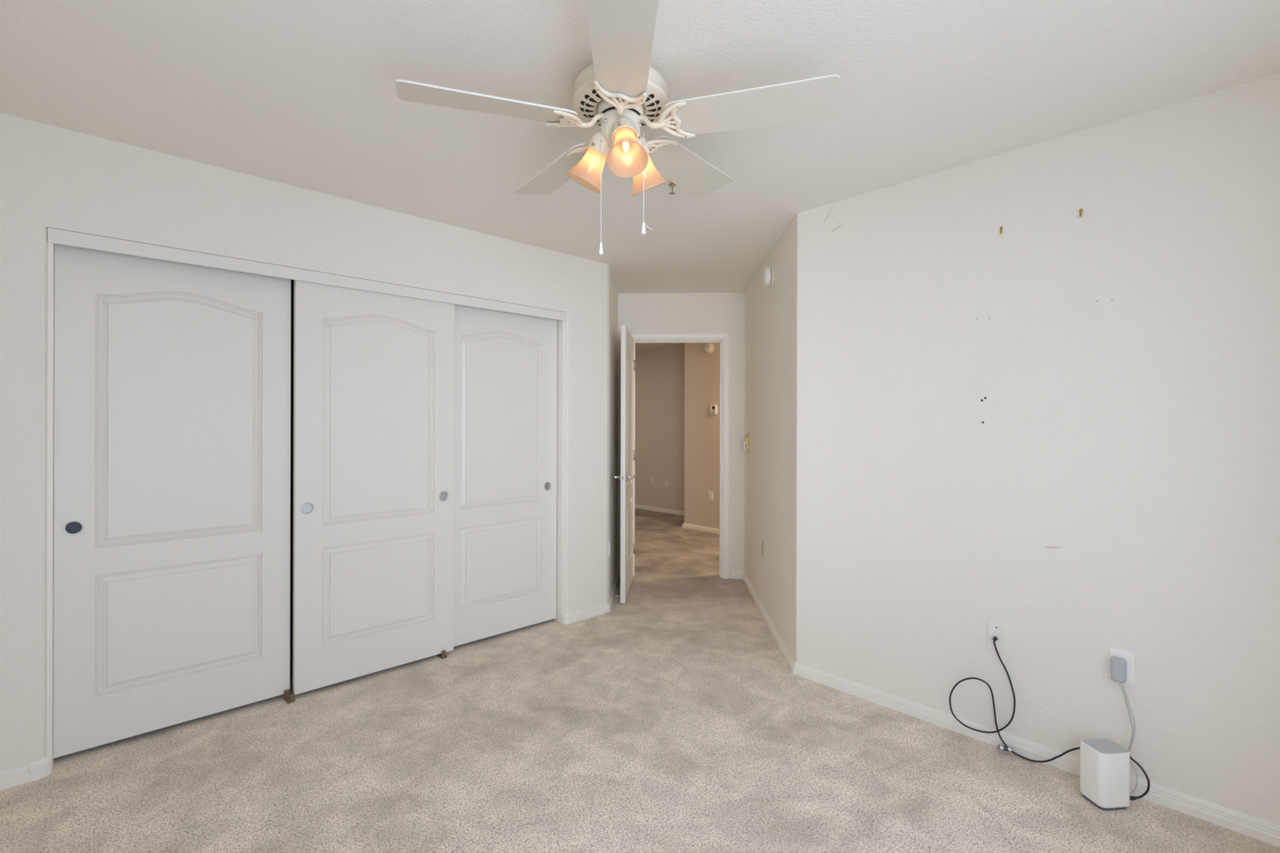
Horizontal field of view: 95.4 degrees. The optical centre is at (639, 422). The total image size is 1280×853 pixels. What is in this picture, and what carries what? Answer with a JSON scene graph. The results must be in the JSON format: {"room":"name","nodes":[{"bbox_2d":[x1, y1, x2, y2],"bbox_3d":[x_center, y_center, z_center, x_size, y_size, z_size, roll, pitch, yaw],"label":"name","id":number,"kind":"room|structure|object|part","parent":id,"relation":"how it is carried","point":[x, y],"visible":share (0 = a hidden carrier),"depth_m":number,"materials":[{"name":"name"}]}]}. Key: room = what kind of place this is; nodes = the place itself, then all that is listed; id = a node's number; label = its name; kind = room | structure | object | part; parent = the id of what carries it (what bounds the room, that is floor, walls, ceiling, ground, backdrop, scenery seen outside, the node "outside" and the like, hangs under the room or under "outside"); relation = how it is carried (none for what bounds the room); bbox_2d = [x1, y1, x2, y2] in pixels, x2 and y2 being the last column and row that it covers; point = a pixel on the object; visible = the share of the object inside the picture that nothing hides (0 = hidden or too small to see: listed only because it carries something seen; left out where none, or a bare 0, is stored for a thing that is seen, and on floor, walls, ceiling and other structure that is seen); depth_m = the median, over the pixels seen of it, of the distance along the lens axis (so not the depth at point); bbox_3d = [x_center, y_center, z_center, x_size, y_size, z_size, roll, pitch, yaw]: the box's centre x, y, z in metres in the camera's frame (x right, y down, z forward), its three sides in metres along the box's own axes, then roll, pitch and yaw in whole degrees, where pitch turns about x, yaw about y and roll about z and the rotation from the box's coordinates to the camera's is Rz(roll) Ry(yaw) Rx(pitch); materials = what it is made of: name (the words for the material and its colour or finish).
{"room":"empty bedroom","nodes":[
{"label":"empty bedroom","id":0,"kind":"room"},
{"bbox_2d":[0,112,608,772],"bbox_3d":[-1.632,0.102,3.292,3.188,2.440,0.785,0,0,-44],"label":"wall","id":1,"kind":"structure","parent":0,"point":[51,176],"depth_m":2.48,"materials":[{"name":"paint"}]},
{"bbox_2d":[0,764,30,790],"bbox_3d":[-2.309,1.291,2.094,0.160,0.060,0.016,0,0,-44],"label":"baseboard","id":2,"kind":"structure","parent":1,"relation":"attached to","point":[19,775],"depth_m":2.12,"materials":[{"name":"paint"}]},
{"bbox_2d":[30,754,53,782],"bbox_3d":[-2.241,1.287,2.182,0.059,0.068,0.054,0,0,-44],"label":"trim","id":3,"kind":"structure","parent":1,"relation":"attached to","point":[41,768],"depth_m":2.16,"materials":[{"name":"paint"}]},
{"bbox_2d":[45,242,54,755],"bbox_3d":[-2.265,0.292,2.237,0.017,2.057,0.097,0,0,-44],"label":"trim","id":4,"kind":"structure","parent":1,"relation":"attached to","point":[51,246],"depth_m":2.20,"materials":[{"name":"paint"}]},
{"bbox_2d":[53,244,290,758],"bbox_3d":[-1.984,0.293,2.538,0.803,2.008,0.037,0,0,-44],"label":"door","id":5,"kind":"structure","parent":1,"relation":"in","point":[172,380],"depth_m":2.49,"materials":[{"name":"white paint"}]},
{"bbox_3d":[-2.226,0.412,2.289,0.057,0.057,0.010,0,0,-44],"label":"finger pull","id":6,"kind":"part","parent":5,"relation":"part of","materials":[{"name":"black metal"}]},
{"bbox_2d":[47,227,565,320],"bbox_3d":[-1.361,-0.705,3.023,2.404,0.055,0.012,0,0,-44],"label":"trim","id":7,"kind":"structure","parent":1,"relation":"attached to","point":[55,236],"depth_m":2.69,"materials":[{"name":"white paint"}]},
{"bbox_2d":[293,280,454,694],"bbox_3d":[-1.366,0.295,3.067,0.803,2.008,0.037,0,0,-44],"label":"door","id":8,"kind":"structure","parent":1,"relation":"in","point":[373,442],"depth_m":3.02,"materials":[{"name":"white paint"}]},
{"bbox_3d":[-1.609,0.413,2.817,0.057,0.057,0.010,0,0,-44],"label":"finger pull","id":9,"kind":"part","parent":8,"relation":"part of","materials":[{"name":"silver metal"}]},
{"bbox_3d":[-1.111,0.415,3.292,0.057,0.057,0.010,0,0,-44],"label":"finger pull","id":10,"kind":"part","parent":8,"relation":"part of","materials":[{"name":"silver metal"}]},
{"bbox_2d":[453,304,556,646],"bbox_3d":[-0.857,0.296,3.615,0.803,2.008,0.037,0,0,-44],"label":"door","id":11,"kind":"structure","parent":1,"relation":"in","point":[505,371],"depth_m":3.60,"materials":[{"name":"white paint"}]},
{"bbox_3d":[-0.610,0.416,3.834,0.057,0.057,0.010,0,0,-44],"label":"finger pull","id":12,"kind":"part","parent":11,"relation":"part of","materials":[{"name":"silver metal"}]},
{"bbox_2d":[553,320,564,622],"bbox_3d":[-0.538,0.297,3.887,0.018,2.057,0.097,0,0,-44],"label":"trim","id":13,"kind":"structure","parent":1,"relation":"attached to","point":[560,324],"depth_m":3.86,"materials":[{"name":"paint"}]},
{"bbox_2d":[560,612,573,624],"bbox_3d":[-0.486,1.291,3.858,0.059,0.068,0.054,0,0,-44],"label":"trim","id":14,"kind":"structure","parent":1,"relation":"attached to","point":[566,618],"depth_m":3.84,"materials":[{"name":"paint"}]},
{"bbox_2d":[572,603,609,622],"bbox_3d":[-0.335,1.296,3.981,0.329,0.060,0.016,0,0,-44],"label":"baseboard","id":15,"kind":"structure","parent":1,"relation":"attached to","point":[584,614],"depth_m":3.97,"materials":[{"name":"paint"}]},
{"bbox_2d":[607,265,617,603],"bbox_3d":[-0.255,0.106,4.628,0.100,2.440,1.006,0,0,2],"label":"wall","id":16,"kind":"structure","parent":0,"point":[612,291],"depth_m":4.49,"materials":[{"name":"paint"}]},
{"bbox_2d":[608,540,610,557],"bbox_3d":[-0.218,0.906,4.190,0.008,0.114,0.070,0,0,2],"label":"wall outlet","id":17,"kind":"object","parent":16,"relation":"attached to","point":[609,540],"visible":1,"depth_m":4.18,"materials":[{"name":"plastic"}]},
{"bbox_2d":[608,569,620,611],"bbox_3d":[-0.183,1.296,4.548,0.055,0.060,0.921,0,0,2],"label":"baseboard","id":18,"kind":"structure","parent":16,"relation":"attached to","point":[618,573],"depth_m":4.54,"materials":[{"name":"paint"}]},
{"bbox_2d":[0,0,1279,351],"bbox_3d":[-0.297,-1.164,4.693,6.950,0.100,8.200,0,0,-44],"label":"ceiling","id":19,"kind":"structure","parent":0,"point":[303,94],"depth_m":1.93,"materials":[{"name":"paint"}]},
{"bbox_2d":[394,0,840,254],"bbox_3d":[-0.070,-0.822,1.885,1.291,0.583,1.274,0,0,-44],"label":"ceiling fan","id":20,"kind":"object","parent":19,"relation":"hanging from","point":[620,93],"visible":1,"depth_m":1.75,"materials":[{"name":"white wood"}]},
{"bbox_3d":[-0.444,-0.941,1.722,0.510,0.006,0.174,-1,13,-19],"label":"fan blade","id":21,"kind":"part","parent":20,"relation":"part of","materials":[{"name":"laminate"}]},
{"bbox_3d":[-0.298,-0.943,2.184,0.174,0.006,0.510,-15,8,-35],"label":"fan blade","id":22,"kind":"part","parent":20,"relation":"part of","materials":[{"name":"white wood"}]},
{"bbox_2d":[566,128,610,192],"bbox_3d":[-0.166,-0.846,1.884,0.129,0.189,0.151,0,0,-44],"label":"shade","id":23,"kind":"object","parent":20,"relation":"attached to","point":[588,173],"depth_m":1.85,"materials":[{"name":"orange glass"}]},
{"bbox_3d":[-0.119,-0.753,1.834,0.008,0.372,0.002,0,0,-20],"label":"pull chain","id":24,"kind":"part","parent":20,"relation":"part of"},
{"bbox_3d":[-0.123,-0.550,1.833,0.013,0.038,0.013,0,0,-10],"label":"pull knob","id":25,"kind":"part","parent":20,"relation":"part of","materials":[{"name":"white plastic"}]},
{"bbox_3d":[-0.047,-0.947,1.450,0.174,0.006,0.510,13,-1,-2],"label":"fan blade","id":26,"kind":"part","parent":20,"relation":"part of","materials":[{"name":"laminate"}]},
{"bbox_2d":[606,115,648,177],"bbox_3d":[-0.044,-0.846,1.748,0.132,0.189,0.149,0,0,-44],"label":"shade","id":27,"kind":"object","parent":20,"relation":"attached to","point":[627,158],"depth_m":1.77,"materials":[{"name":"orange glass"}]},
{"bbox_3d":[0.008,-0.781,1.851,0.009,0.290,0.002,0,0,3],"label":"pull chain","id":28,"kind":"part","parent":20,"relation":"part of","materials":[{"name":"white metal"}]},
{"bbox_3d":[0.011,-0.619,1.851,0.013,0.038,0.013,0,0,13],"label":"pull knob","id":29,"kind":"part","parent":20,"relation":"part of","materials":[{"name":"white plastic"}]},
{"bbox_2d":[631,133,666,195],"bbox_3d":[0.015,-0.846,1.923,0.157,0.189,0.124,0,0,-44],"label":"shade","id":30,"kind":"object","parent":20,"relation":"attached to","point":[650,178],"depth_m":1.89,"materials":[{"name":"orange glass"}]},
{"bbox_3d":[0.167,-0.955,2.189,0.174,0.006,0.510,-15,-7,34],"label":"fan blade","id":31,"kind":"part","parent":20,"relation":"part of","materials":[{"name":"laminate"}]},
{"bbox_3d":[0.327,-0.936,1.740,0.510,0.006,0.174,1,-12,17],"label":"fan blade","id":32,"kind":"part","parent":20,"relation":"part of","materials":[{"name":"laminate"}]},
{"bbox_2d":[665,180,675,194],"bbox_3d":[0.150,-1.088,2.701,0.062,0.050,0.062,0,0,16],"label":"sprinkler","id":33,"kind":"object","parent":19,"relation":"attached to","point":[668,183],"visible":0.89,"depth_m":2.69,"materials":[{"name":"metal"}]},
{"bbox_2d":[0,508,1279,852],"bbox_3d":[-0.304,1.376,4.693,6.950,0.100,8.200,0,0,-44],"label":"floor","id":34,"kind":"structure","parent":0,"point":[673,718],"depth_m":2.25,"materials":[{"name":"carpet"}]},
{"bbox_2d":[284,688,295,703],"bbox_3d":[-1.670,1.300,2.775,0.035,0.044,0.070,0,0,-44],"label":"floor guide","id":35,"kind":"object","parent":34,"relation":"on","point":[288,698],"visible":1,"depth_m":2.77,"materials":[{"name":"brown plastic"}]},
{"bbox_2d":[436,649,447,658],"bbox_3d":[-1.122,1.304,3.299,0.032,0.040,0.070,0,0,-44],"label":"floor guide","id":36,"kind":"object","parent":34,"relation":"on","point":[442,655],"visible":0.94,"depth_m":3.28,"materials":[{"name":"brown plastic"}]},
{"bbox_2d":[998,745,1013,751],"bbox_3d":[1.467,1.307,2.336,0.048,0.026,0.037,0,0,24],"label":"splitter","id":37,"kind":"object","parent":34,"relation":"on","point":[1000,747],"visible":1,"depth_m":2.33,"materials":[{"name":"silver metal"}]},
{"bbox_2d":[1080,737,1129,810],"bbox_3d":[1.632,1.233,2.046,0.118,0.196,0.104,0,0,-6],"label":"router","id":38,"kind":"object","parent":34,"relation":"on","point":[1104,765],"visible":1,"depth_m":2.00,"materials":[{"name":"white plastic"}]},
{"bbox_2d":[1081,737,1128,754],"bbox_3d":[1.635,1.135,2.048,0.132,0.002,0.126,0,0,-44],"label":"grille","id":39,"kind":"object","parent":38,"relation":"attached to","point":[1098,745],"depth_m":2.04,"materials":[{"name":"grey plastic"}]},
{"bbox_2d":[635,345,684,511],"bbox_3d":[-0.852,0.104,7.361,3.740,2.440,3.220,0,0,-44],"label":"wall","id":40,"kind":"structure","parent":0,"point":[660,373],"depth_m":8.69,"materials":[{"name":"paint"}]},
{"bbox_2d":[650,476,653,484],"bbox_3d":[0.184,0.869,8.802,0.008,0.114,0.070,0,0,-44],"label":"wall outlet","id":41,"kind":"object","parent":40,"relation":"attached to","point":[651,477],"visible":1,"depth_m":8.80,"materials":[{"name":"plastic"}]},
{"bbox_2d":[664,479,667,487],"bbox_3d":[0.384,0.888,8.592,0.008,0.114,0.070,0,0,-44],"label":"wall outlet","id":42,"kind":"object","parent":40,"relation":"attached to","point":[665,480],"visible":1,"depth_m":8.59,"materials":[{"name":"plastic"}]},
{"bbox_2d":[635,504,719,534],"bbox_3d":[0.911,1.299,7.513,0.736,0.060,5.200,0,0,-44],"label":"baseboard","id":43,"kind":"structure","parent":40,"relation":"attached to","point":[637,506],"depth_m":8.35,"materials":[{"name":"paint"}]},
{"bbox_2d":[617,293,745,578],"bbox_3d":[0.353,0.107,5.051,2.886,2.440,0.120,0,0,2],"label":"wall","id":44,"kind":"structure","parent":0,"point":[641,313],"depth_m":4.98,"materials":[{"name":"paint"}]},
{"bbox_2d":[613,324,635,603],"bbox_3d":[-0.098,0.300,4.619,0.158,2.028,0.772,0,0,4],"label":"door","id":45,"kind":"structure","parent":44,"relation":"in","point":[628,363],"depth_m":4.35,"materials":[{"name":"white paint"}]},
{"bbox_3d":[-0.165,0.401,4.346,0.061,0.062,0.137,0,0,4],"label":"lever handle","id":46,"kind":"part","parent":45,"relation":"part of","materials":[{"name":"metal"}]},
{"bbox_3d":[-0.124,0.401,4.243,0.025,0.056,0.002,0,0,4],"label":"latch plate","id":47,"kind":"part","parent":45,"relation":"part of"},
{"bbox_3d":[-0.069,0.401,4.340,0.061,0.062,0.137,0,0,4],"label":"lever handle","id":48,"kind":"part","parent":45,"relation":"part of","materials":[{"name":"metal"}]},
{"bbox_2d":[630,332,729,578],"bbox_3d":[0.323,0.278,5.044,0.885,2.098,0.137,0,0,2],"label":"door frame","id":49,"kind":"structure","parent":44,"relation":"attached to","point":[725,336],"depth_m":4.97,"materials":[{"name":"paint"}]},
{"bbox_2d":[730,571,743,578],"bbox_3d":[0.833,1.299,4.966,0.114,0.060,0.016,0,0,2],"label":"baseboard","id":50,"kind":"structure","parent":44,"relation":"attached to","point":[734,575],"depth_m":4.96,"materials":[{"name":"paint"}]},
{"bbox_2d":[684,342,719,528],"bbox_3d":[1.259,0.110,6.079,1.020,2.440,2.849,0,0,-44],"label":"wall","id":51,"kind":"structure","parent":0,"point":[702,368],"depth_m":7.17,"materials":[{"name":"paint"}]},
{"bbox_2d":[704,342,714,353],"bbox_3d":[0.830,-0.909,7.056,0.054,0.132,0.132,0,0,-44],"label":"smoke detector","id":52,"kind":"object","parent":51,"relation":"attached to","point":[708,347],"visible":1,"depth_m":7.03,"materials":[{"name":"plastic"}]},
{"bbox_2d":[708,491,713,501],"bbox_3d":[0.857,0.889,7.056,0.008,0.114,0.070,0,0,-44],"label":"wall outlet","id":53,"kind":"object","parent":51,"relation":"attached to","point":[710,493],"visible":1,"depth_m":7.05,"materials":[{"name":"white plastic"}]},
{"bbox_2d":[709,404,717,414],"bbox_3d":[0.883,-0.159,7.015,0.030,0.115,0.095,0,0,-44],"label":"thermostat","id":54,"kind":"object","parent":51,"relation":"attached to","point":[713,408],"visible":1,"depth_m":7.00,"materials":[{"name":"white plastic"}]},
{"bbox_2d":[744,217,794,657],"bbox_3d":[0.915,0.109,4.118,0.100,2.440,1.946,0,0,2],"label":"wall","id":55,"kind":"structure","parent":0,"point":[769,348],"depth_m":3.76,"materials":[{"name":"paint"}]},
{"bbox_2d":[743,433,748,452],"bbox_3d":[0.865,0.164,4.768,0.043,0.150,0.070,0,0,2],"label":"light switch","id":56,"kind":"object","parent":55,"relation":"attached to","point":[746,442],"visible":1,"depth_m":4.74,"materials":[{"name":"gold metal"}]},
{"bbox_3d":[0.859,0.192,4.747,0.033,0.086,0.017,0,0,2],"label":"lever","id":57,"kind":"part","parent":56,"relation":"part of","materials":[{"name":"white plastic"}]},
{"bbox_3d":[0.882,0.164,4.768,0.010,0.150,0.070,0,0,2],"label":"plate","id":58,"kind":"part","parent":56,"relation":"part of","materials":[{"name":"gold metal"}]},
{"bbox_2d":[761,540,764,558],"bbox_3d":[0.857,0.883,4.065,0.008,0.114,0.070,0,0,2],"label":"wall outlet","id":59,"kind":"object","parent":55,"relation":"attached to","point":[762,542],"visible":1,"depth_m":4.05,"materials":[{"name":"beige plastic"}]},
{"bbox_2d":[763,266,773,286],"bbox_3d":[0.829,-0.950,3.774,0.054,0.132,0.132,0,0,2],"label":"smoke detector","id":60,"kind":"object","parent":55,"relation":"attached to","point":[768,273],"visible":1,"depth_m":3.73,"materials":[{"name":"plastic"}]},
{"bbox_3d":[0.850,-0.950,3.773,0.012,0.132,0.132,0,0,2],"label":"mounting plate","id":61,"kind":"part","parent":60,"relation":"part of","materials":[{"name":"plastic"}]},
{"bbox_2d":[742,571,795,672],"bbox_3d":[0.850,1.299,4.027,0.016,0.060,1.893,0,0,2],"label":"baseboard","id":62,"kind":"structure","parent":55,"relation":"attached to","point":[782,646],"depth_m":3.70,"materials":[{"name":"paint"}]},
{"bbox_2d":[793,72,1279,826],"bbox_3d":[1.590,0.111,2.378,0.121,2.440,2.161,0,0,-44],"label":"wall","id":63,"kind":"structure","parent":0,"point":[1060,428],"depth_m":2.23,"materials":[{"name":"paint"}]},
{"bbox_2d":[986,622,1006,653],"bbox_3d":[1.470,0.887,2.402,0.018,0.114,0.070,0,0,-44],"label":"cable wall plate","id":64,"kind":"object","parent":63,"relation":"attached to","point":[993,629],"visible":0.96,"depth_m":2.40,"materials":[{"name":"plastic"}]},
{"bbox_2d":[949,636,1150,800],"bbox_3d":[1.552,1.105,2.258,0.069,0.450,0.647,0,0,-40],"label":"coaxial cable","id":65,"kind":"object","parent":64,"relation":"attached to","point":[995,638],"visible":0.9,"depth_m":2.35,"materials":[{"name":"black rubber"}]},
{"bbox_2d":[792,662,1279,847],"bbox_3d":[1.509,1.300,2.362,0.016,0.060,2.006,0,0,-44],"label":"baseboard","id":66,"kind":"structure","parent":63,"relation":"attached to","point":[1267,832],"depth_m":2.28,"materials":[{"name":"paint"}]},
{"bbox_2d":[1079,208,1082,216],"bbox_3d":[1.668,-0.797,2.204,0.016,0.031,0.009,0,0,-44],"label":"hook","id":67,"kind":"object","parent":63,"relation":"attached to","point":[1080,210],"visible":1,"depth_m":2.21,"materials":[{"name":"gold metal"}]},
{"bbox_2d":[1109,648,1134,684],"bbox_3d":[1.750,0.885,2.116,0.008,0.114,0.070,0,0,-44],"label":"wall outlet","id":68,"kind":"object","parent":63,"relation":"attached to","point":[1129,657],"visible":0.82,"depth_m":2.10,"materials":[{"name":"white plastic"}]},
{"bbox_2d":[1110,656,1137,793],"bbox_3d":[1.737,1.082,2.091,0.054,0.462,0.081,0,0,6],"label":"power adapter","id":69,"kind":"object","parent":63,"relation":"attached to","point":[1117,664],"visible":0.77,"depth_m":2.09,"materials":[{"name":"grey plastic"}]},
{"bbox_3d":[1.724,0.898,2.101,0.001,0.058,0.030,0,0,-44],"label":"panel","id":70,"kind":"part","parent":69,"relation":"part of","materials":[{"name":"grey plastic"}]},
{"bbox_3d":[1.736,1.123,2.073,0.047,0.378,0.056,0,0,18],"label":"power cord","id":71,"kind":"part","parent":69,"relation":"part of","materials":[{"name":"grey plastic"}]}
]}

